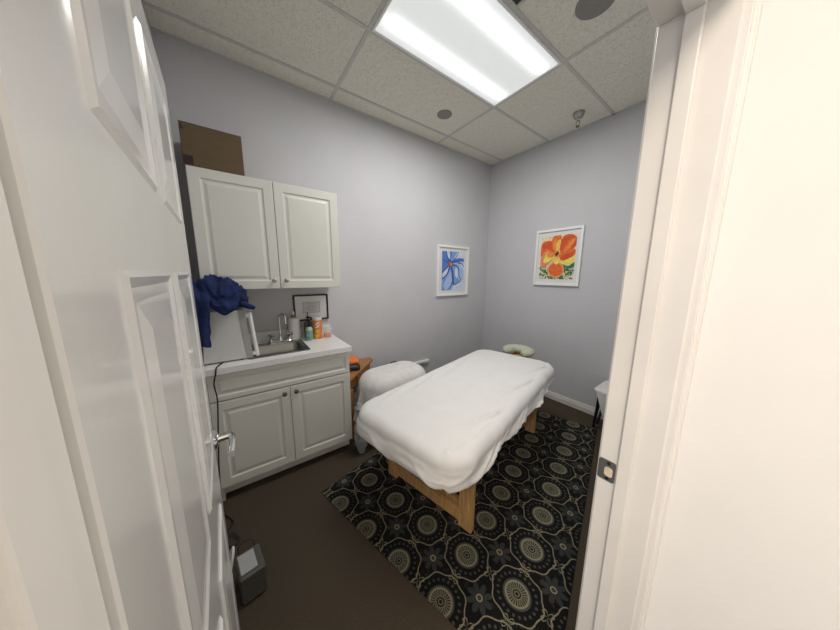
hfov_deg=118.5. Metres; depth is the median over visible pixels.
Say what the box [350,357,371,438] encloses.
table
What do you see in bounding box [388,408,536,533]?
massage table
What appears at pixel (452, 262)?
print
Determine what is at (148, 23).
wall
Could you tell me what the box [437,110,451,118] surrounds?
ceiling speaker
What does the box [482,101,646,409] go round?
wall
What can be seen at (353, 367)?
case
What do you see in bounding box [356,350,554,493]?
fitted sheet
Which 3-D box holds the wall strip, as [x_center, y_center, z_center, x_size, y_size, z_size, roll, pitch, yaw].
[-0.007,0.603,3.164,0.300,0.034,0.032,-6,11,-36]
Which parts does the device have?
wire handle, panel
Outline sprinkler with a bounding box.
[573,109,584,127]
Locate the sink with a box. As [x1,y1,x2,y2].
[247,339,309,358]
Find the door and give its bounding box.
[0,0,239,629]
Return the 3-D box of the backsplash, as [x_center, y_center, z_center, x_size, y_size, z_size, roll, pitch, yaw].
[-1.251,0.175,2.180,0.916,0.085,0.019,-6,11,-36]
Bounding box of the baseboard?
[544,391,603,419]
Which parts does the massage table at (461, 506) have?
leg, rail, rail, leg, leg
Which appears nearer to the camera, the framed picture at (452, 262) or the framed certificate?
the framed certificate
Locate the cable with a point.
(232, 551)
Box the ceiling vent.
[510,0,525,8]
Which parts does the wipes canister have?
lid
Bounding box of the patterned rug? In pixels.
[322,410,596,629]
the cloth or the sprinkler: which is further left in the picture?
the sprinkler
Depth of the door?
0.20 m
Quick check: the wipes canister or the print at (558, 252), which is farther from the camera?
the print at (558, 252)
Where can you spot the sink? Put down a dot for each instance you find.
(265, 349)
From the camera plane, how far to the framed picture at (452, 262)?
3.29 m
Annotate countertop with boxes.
[204,324,351,376]
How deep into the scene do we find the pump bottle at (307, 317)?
2.25 m
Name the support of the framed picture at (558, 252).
attached to the wall at (586, 176)
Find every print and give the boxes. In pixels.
[441,251,463,290]
[539,233,577,278]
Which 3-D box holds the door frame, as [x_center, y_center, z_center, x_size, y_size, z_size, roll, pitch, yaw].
[0.186,0.412,0.378,0.952,2.065,0.138,-6,11,-36]
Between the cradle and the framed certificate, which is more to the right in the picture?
the cradle
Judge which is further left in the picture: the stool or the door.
the door
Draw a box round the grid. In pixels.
[142,0,647,165]
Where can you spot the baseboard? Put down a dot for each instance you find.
(580, 406)
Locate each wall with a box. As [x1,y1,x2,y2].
[141,0,153,44]
[151,29,490,457]
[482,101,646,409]
[644,0,839,629]
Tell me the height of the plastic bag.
0.440 m
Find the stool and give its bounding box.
[592,396,601,427]
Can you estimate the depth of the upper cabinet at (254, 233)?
1.77 m
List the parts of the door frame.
strike plate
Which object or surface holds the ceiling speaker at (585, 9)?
attached to the ceiling
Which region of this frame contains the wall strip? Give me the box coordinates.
[414,359,428,363]
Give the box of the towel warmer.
[203,307,259,547]
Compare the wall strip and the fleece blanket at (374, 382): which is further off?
the wall strip
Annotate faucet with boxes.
[267,313,292,343]
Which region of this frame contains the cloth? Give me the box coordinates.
[594,380,608,417]
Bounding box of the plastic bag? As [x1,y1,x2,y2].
[353,402,366,453]
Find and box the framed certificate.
[292,294,328,320]
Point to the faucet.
(280, 340)
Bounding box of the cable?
[230,546,234,568]
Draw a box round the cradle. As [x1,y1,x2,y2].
[502,344,534,357]
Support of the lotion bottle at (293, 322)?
on the countertop
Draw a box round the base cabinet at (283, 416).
[206,352,351,500]
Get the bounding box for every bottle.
[288,311,300,339]
[304,312,312,337]
[305,321,312,340]
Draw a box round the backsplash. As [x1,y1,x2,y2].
[249,324,329,342]
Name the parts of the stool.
leg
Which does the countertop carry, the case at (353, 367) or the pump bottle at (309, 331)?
the pump bottle at (309, 331)
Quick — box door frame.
[0,0,763,629]
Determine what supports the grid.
attached to the ceiling
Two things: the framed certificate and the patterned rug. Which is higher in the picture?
the framed certificate
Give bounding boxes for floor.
[217,396,602,629]
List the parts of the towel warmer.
power cord, door, handle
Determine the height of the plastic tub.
0.082 m
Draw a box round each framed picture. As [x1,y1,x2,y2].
[436,244,468,295]
[533,225,584,285]
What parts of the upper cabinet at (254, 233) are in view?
door, door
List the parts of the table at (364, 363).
leg, drawer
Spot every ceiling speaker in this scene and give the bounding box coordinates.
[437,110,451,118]
[575,0,614,19]
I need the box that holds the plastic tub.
[324,332,330,336]
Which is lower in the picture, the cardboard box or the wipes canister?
the wipes canister
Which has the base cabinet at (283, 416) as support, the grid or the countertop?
the countertop
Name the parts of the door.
handle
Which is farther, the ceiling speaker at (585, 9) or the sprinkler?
the sprinkler
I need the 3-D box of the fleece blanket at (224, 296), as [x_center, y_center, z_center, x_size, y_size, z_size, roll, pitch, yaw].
[-1.298,-0.049,1.675,0.335,0.444,0.387,-6,11,-36]
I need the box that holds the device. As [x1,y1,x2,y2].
[235,538,267,605]
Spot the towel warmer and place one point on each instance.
(229, 337)
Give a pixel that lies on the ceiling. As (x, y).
(308, 36)
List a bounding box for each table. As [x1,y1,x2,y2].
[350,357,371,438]
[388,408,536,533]
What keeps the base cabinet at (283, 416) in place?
on the floor
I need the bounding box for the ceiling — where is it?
[143,0,656,164]
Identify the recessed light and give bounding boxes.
[372,0,561,106]
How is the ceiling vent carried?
in the ceiling
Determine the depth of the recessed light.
1.63 m
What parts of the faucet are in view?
handle, spout, handle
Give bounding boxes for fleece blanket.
[192,274,254,347]
[354,361,425,405]
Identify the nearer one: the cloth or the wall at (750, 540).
the wall at (750, 540)
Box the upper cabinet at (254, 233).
[185,165,340,288]
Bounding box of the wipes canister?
[312,316,321,338]
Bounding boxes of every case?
[349,356,358,363]
[349,363,359,371]
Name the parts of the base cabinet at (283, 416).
door, drawer, door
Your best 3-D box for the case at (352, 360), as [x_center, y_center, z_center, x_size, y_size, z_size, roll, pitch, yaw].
[-0.660,0.434,2.405,0.120,0.023,0.152,-3,10,-21]
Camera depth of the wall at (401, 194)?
2.53 m
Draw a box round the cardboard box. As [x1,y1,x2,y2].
[178,120,244,175]
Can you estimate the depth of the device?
1.17 m
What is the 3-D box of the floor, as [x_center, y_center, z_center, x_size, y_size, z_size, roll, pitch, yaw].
[0.311,1.240,2.100,3.500,0.120,2.476,-6,11,-36]

